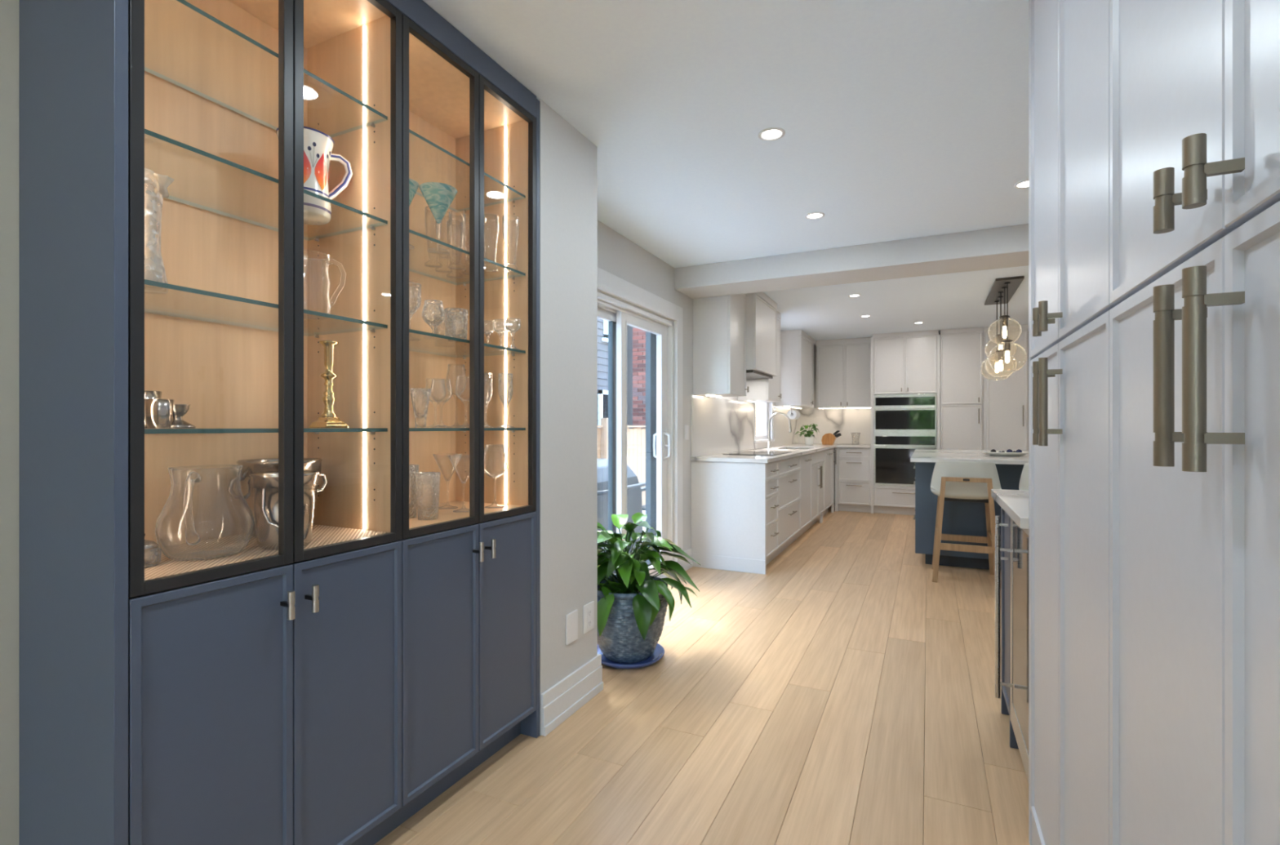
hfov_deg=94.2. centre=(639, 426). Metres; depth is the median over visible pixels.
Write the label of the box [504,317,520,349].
wine glass
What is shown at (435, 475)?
crystal highball
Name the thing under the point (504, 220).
beer glass
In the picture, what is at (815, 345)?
wall
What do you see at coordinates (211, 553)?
glass pitcher
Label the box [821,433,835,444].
knife block
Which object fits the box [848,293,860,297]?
recessed light
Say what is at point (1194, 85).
pantry cabinet
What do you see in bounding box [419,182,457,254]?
martini glass
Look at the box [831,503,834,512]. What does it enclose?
plinth foot
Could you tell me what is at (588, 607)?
receptacle
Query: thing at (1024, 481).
bar stool
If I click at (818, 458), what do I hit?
base cabinet
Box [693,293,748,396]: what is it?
upper cabinet
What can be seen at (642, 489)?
patio chair
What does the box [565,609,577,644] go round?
wall plate
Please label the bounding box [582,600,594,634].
wall outlet
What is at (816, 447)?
countertop
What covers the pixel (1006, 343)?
bulb
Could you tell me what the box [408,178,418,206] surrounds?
bowl
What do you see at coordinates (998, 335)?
bulb
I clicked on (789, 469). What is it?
base cabinet
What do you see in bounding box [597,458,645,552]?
covered grill
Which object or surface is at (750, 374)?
range hood
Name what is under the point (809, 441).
potted plant
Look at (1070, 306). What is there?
pantry cabinet
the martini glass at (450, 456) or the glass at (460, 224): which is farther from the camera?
the glass at (460, 224)
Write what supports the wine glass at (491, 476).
on the display cabinet at (330, 694)
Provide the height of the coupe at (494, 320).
0.112 m
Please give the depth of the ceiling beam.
4.14 m
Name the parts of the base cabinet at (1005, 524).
handle, door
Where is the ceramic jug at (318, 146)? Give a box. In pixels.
[275,126,352,225]
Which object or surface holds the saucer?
on the floor
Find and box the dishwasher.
[793,453,812,541]
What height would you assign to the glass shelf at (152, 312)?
0.010 m
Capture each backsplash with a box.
[690,394,798,457]
[798,408,871,444]
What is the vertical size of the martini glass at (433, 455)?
0.198 m
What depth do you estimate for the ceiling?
2.41 m
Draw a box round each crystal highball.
[408,464,418,518]
[415,471,439,520]
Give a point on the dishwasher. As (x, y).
(806, 460)
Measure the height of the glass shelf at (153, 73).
0.010 m
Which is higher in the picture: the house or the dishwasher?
the house
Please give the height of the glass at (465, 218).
0.215 m
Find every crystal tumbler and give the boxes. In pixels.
[433,314,456,340]
[444,307,468,340]
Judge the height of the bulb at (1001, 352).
0.199 m
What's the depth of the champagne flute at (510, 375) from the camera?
2.20 m
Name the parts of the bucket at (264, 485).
handle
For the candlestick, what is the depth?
1.64 m
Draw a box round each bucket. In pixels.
[226,457,328,537]
[248,470,319,549]
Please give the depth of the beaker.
1.25 m
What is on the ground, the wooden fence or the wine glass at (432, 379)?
the wooden fence
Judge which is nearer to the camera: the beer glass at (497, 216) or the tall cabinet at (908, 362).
the beer glass at (497, 216)
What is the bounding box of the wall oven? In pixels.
[874,393,936,486]
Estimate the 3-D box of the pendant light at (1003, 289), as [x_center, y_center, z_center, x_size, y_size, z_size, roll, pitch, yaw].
[3.331,-0.852,5.474,0.286,0.795,1.143,0,0,26]
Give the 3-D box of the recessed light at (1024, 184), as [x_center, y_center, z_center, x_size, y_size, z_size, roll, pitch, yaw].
[1.990,-1.247,3.058,0.112,0.006,0.112,0,0,26]
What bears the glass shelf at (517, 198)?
attached to the display cabinet at (330, 694)
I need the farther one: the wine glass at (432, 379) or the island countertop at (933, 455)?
the island countertop at (933, 455)
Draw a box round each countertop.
[690,443,871,462]
[910,448,1028,464]
[991,488,1028,528]
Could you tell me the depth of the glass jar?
1.26 m
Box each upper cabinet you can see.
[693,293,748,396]
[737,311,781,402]
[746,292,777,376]
[775,329,815,408]
[816,337,871,408]
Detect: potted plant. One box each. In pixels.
[597,512,700,663]
[794,423,819,445]
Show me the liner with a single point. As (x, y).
(322, 535)
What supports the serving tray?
on the island countertop at (933, 455)
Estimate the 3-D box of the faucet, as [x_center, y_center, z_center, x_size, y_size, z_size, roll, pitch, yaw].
[1.661,0.046,7.105,0.289,0.428,0.108,0,0,9]
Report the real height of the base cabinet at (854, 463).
0.883 m
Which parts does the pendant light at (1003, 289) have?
rod, globe, rod, globe, globe, rod, ceiling plate, globe, rod, globe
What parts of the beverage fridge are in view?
handle, door, glass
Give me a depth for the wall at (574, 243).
2.47 m
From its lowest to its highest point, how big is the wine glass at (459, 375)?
0.180 m
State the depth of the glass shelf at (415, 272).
2.27 m
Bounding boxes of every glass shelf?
[144,0,387,137]
[144,128,387,240]
[144,279,387,336]
[144,427,387,433]
[408,128,525,212]
[408,229,525,284]
[408,328,525,357]
[408,427,525,431]
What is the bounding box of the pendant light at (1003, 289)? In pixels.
[980,275,1026,380]
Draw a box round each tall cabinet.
[871,329,940,515]
[939,327,982,449]
[982,324,1028,450]
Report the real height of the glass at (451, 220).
0.215 m
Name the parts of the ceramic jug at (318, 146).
handle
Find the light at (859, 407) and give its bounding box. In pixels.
[818,407,871,408]
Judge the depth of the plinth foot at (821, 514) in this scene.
7.26 m
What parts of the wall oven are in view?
door, door, handle, handle, control panel, control panel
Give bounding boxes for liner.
[144,524,387,580]
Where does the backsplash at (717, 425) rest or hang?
attached to the wall at (574, 243)
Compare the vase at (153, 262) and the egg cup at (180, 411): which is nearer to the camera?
the vase at (153, 262)
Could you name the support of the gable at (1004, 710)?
on the floor
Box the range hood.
[746,369,773,379]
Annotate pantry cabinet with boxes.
[1028,0,1117,844]
[1109,0,1279,844]
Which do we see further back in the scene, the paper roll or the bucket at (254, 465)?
the paper roll
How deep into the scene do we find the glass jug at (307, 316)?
1.56 m
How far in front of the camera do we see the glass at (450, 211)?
2.17 m
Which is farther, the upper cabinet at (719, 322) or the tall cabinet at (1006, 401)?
the tall cabinet at (1006, 401)
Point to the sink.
(784, 447)
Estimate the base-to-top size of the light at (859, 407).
0.008 m
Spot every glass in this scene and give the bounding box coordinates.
[408,178,418,249]
[409,387,431,427]
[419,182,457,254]
[424,205,442,267]
[425,377,445,427]
[430,378,452,427]
[432,453,462,509]
[435,213,452,272]
[446,219,462,278]
[446,364,466,427]
[448,210,465,269]
[448,454,469,512]
[455,375,469,427]
[462,217,469,274]
[484,213,498,271]
[484,444,507,508]
[502,214,519,272]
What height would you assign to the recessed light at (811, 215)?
0.006 m
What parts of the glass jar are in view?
lid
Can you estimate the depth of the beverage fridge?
2.00 m
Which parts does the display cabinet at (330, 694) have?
panel, glass door, door, handle, handle, door, glass door, door, glass door, handle, handle, door, glass door, panel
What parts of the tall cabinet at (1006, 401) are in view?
cabinet filler, crown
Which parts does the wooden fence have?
post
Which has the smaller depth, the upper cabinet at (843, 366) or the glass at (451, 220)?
the glass at (451, 220)
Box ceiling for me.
[422,0,1028,343]
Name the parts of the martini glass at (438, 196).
stem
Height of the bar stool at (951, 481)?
0.920 m
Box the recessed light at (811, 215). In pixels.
[804,212,824,219]
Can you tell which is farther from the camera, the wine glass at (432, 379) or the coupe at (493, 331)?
the coupe at (493, 331)
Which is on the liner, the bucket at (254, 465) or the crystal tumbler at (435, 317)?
the bucket at (254, 465)
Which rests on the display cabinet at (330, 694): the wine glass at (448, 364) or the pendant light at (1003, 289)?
the wine glass at (448, 364)
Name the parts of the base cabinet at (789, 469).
drawer, drawer, drawer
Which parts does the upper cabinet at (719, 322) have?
door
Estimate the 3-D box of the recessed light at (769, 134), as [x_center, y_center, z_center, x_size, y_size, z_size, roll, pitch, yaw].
[0.562,-1.247,2.539,0.112,0.006,0.112,0,0,26]
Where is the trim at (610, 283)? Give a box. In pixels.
[597,266,682,566]
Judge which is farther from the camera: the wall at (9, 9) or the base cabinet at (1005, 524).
the base cabinet at (1005, 524)
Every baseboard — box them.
[540,653,603,736]
[682,547,693,570]
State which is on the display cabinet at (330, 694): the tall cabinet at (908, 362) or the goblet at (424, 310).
the goblet at (424, 310)
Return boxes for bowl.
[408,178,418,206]
[419,182,457,222]
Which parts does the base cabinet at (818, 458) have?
door, panel, handle, door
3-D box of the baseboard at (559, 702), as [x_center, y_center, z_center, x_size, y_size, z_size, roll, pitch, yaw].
[-0.477,1.101,2.570,0.482,0.157,0.456,0,0,26]
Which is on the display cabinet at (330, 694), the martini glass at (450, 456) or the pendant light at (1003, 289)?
the martini glass at (450, 456)
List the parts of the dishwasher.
door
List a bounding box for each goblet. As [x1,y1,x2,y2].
[408,281,421,338]
[422,299,444,339]
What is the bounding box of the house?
[597,317,645,428]
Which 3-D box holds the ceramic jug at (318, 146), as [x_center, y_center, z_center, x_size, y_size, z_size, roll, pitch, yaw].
[-0.920,-0.690,1.668,0.141,0.224,0.177,0,0,26]
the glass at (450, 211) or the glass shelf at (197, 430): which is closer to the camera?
the glass shelf at (197, 430)
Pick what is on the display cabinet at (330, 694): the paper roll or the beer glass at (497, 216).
the beer glass at (497, 216)
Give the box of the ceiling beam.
[674,223,1028,298]
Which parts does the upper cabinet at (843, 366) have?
door, crown, door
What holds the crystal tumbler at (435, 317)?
on the display cabinet at (330, 694)
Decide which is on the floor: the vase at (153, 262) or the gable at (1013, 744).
the gable at (1013, 744)
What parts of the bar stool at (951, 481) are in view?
leg, leg, seat, rail, leg, leg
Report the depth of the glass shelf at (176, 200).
1.62 m
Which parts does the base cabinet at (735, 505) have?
drawer, drawer, drawer, drawer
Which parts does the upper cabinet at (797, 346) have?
crown, door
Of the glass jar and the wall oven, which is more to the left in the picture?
the glass jar
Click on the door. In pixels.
(619, 314)
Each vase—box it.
[144,168,174,293]
[850,432,860,444]
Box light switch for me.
[684,425,688,439]
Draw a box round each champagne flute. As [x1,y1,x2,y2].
[484,373,493,427]
[497,373,514,427]
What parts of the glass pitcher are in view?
handle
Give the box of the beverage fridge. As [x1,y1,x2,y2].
[995,518,1028,782]
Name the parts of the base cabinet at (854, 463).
corner filler, drawer, drawer, drawer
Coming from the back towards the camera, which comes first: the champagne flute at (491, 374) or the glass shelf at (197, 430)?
the champagne flute at (491, 374)
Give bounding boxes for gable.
[1000,506,1008,715]
[1009,517,1018,749]
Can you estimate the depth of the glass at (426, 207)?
2.14 m
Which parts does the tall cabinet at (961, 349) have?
crown, door, door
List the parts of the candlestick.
stem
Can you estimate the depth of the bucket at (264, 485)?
1.42 m
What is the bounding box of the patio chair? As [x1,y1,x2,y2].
[640,486,645,510]
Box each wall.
[0,0,18,844]
[538,98,797,735]
[797,331,1028,505]
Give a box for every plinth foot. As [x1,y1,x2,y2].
[819,512,822,523]
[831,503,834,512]
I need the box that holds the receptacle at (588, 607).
[586,605,591,628]
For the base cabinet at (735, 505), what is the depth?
4.88 m
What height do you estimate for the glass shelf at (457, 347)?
0.010 m
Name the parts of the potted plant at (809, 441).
pot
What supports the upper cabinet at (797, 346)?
attached to the wall at (574, 243)
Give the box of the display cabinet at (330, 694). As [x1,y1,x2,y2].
[18,0,539,844]
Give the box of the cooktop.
[722,450,791,455]
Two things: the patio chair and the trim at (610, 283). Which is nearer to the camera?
the trim at (610, 283)
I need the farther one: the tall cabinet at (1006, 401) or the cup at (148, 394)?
the tall cabinet at (1006, 401)
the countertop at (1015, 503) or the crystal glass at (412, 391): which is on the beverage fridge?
the countertop at (1015, 503)
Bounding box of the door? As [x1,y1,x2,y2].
[597,291,673,577]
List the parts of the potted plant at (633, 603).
pot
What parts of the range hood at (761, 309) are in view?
crown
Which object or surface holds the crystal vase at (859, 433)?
on the countertop at (816, 447)
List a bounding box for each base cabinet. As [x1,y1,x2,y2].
[691,461,778,574]
[770,455,800,560]
[804,450,824,531]
[818,448,835,519]
[835,447,871,512]
[995,508,1009,715]
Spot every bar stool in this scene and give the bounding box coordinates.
[930,461,1001,582]
[1018,462,1028,490]
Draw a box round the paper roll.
[786,409,799,419]
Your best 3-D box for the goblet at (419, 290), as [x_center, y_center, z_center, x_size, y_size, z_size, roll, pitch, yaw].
[-0.758,-0.377,1.956,0.074,0.182,0.074,0,0,26]
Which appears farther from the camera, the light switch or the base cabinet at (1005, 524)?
the light switch
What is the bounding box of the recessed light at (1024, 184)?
[1013,179,1028,188]
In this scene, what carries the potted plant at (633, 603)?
on the saucer
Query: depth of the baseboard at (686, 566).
4.92 m
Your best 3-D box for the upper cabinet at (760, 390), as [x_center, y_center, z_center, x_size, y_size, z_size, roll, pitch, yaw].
[1.309,-0.759,6.411,0.362,0.978,0.558,0,0,26]
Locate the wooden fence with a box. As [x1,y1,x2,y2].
[597,417,645,505]
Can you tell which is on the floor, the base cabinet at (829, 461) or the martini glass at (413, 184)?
the base cabinet at (829, 461)
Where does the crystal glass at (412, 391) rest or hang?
on the display cabinet at (330, 694)
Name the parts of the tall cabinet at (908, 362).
door, drawer, handle, crown, door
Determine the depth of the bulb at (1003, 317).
5.24 m
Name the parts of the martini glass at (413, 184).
stem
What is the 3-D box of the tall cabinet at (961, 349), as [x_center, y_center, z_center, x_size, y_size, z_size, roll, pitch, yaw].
[4.229,-0.035,7.854,0.476,2.428,0.656,0,0,26]
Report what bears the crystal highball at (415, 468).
on the display cabinet at (330, 694)
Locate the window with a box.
[754,402,774,443]
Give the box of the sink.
[778,447,810,448]
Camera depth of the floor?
2.28 m
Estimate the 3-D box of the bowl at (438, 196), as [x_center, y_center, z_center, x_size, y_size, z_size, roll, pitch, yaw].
[-0.665,-0.727,1.964,0.120,0.112,0.120,0,0,26]
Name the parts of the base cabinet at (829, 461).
door, door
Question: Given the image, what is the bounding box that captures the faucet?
[766,412,791,448]
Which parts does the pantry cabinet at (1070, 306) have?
pantry end panel, handle, handle, door, door, handle, handle, door, door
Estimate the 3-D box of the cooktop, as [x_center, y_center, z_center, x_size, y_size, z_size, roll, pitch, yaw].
[1.146,0.256,5.734,0.465,0.006,0.800,0,0,26]
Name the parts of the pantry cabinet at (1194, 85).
door, door, handle, handle, handle, handle, door, door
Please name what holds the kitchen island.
on the floor
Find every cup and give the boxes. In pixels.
[144,391,161,428]
[171,404,195,428]
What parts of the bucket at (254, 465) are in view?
handle, handle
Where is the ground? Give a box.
[642,510,645,542]
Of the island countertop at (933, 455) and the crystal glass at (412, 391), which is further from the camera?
the island countertop at (933, 455)
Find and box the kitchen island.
[913,462,1024,569]
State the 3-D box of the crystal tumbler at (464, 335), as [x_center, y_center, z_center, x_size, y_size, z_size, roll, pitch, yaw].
[-0.617,-0.338,1.996,0.078,0.105,0.078,0,0,26]
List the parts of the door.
fixed sash, sliding sash, handle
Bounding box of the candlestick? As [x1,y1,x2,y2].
[309,340,348,427]
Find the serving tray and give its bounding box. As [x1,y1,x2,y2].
[980,450,1028,456]
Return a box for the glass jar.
[144,533,161,568]
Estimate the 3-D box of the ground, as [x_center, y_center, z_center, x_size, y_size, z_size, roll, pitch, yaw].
[-3.696,1.410,10.678,12.040,0.140,24.000,0,0,26]
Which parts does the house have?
pane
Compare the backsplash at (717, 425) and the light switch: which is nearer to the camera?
the light switch
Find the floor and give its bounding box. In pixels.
[374,505,1029,844]
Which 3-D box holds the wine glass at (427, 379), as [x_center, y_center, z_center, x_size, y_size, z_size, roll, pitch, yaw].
[-0.734,-0.083,2.133,0.072,0.175,0.072,0,0,26]
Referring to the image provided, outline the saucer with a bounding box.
[597,643,664,669]
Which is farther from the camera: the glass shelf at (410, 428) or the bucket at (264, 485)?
the glass shelf at (410, 428)
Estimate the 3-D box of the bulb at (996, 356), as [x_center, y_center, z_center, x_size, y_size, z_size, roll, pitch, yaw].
[3.504,-0.625,5.836,0.080,0.199,0.080,0,0,26]
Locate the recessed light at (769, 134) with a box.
[758,127,785,141]
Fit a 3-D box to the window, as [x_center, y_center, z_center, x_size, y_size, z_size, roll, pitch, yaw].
[1.446,-0.390,7.244,0.170,1.160,0.940,0,0,26]
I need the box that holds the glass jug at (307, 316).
[303,249,346,319]
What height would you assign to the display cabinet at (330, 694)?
2.427 m
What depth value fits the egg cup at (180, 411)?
1.36 m
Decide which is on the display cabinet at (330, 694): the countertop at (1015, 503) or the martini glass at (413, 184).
the martini glass at (413, 184)
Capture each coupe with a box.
[484,320,495,343]
[493,319,508,346]
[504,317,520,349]
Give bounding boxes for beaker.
[144,399,173,428]
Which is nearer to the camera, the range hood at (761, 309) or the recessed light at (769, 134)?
the recessed light at (769, 134)
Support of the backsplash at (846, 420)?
attached to the wall at (815, 345)
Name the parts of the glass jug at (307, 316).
handle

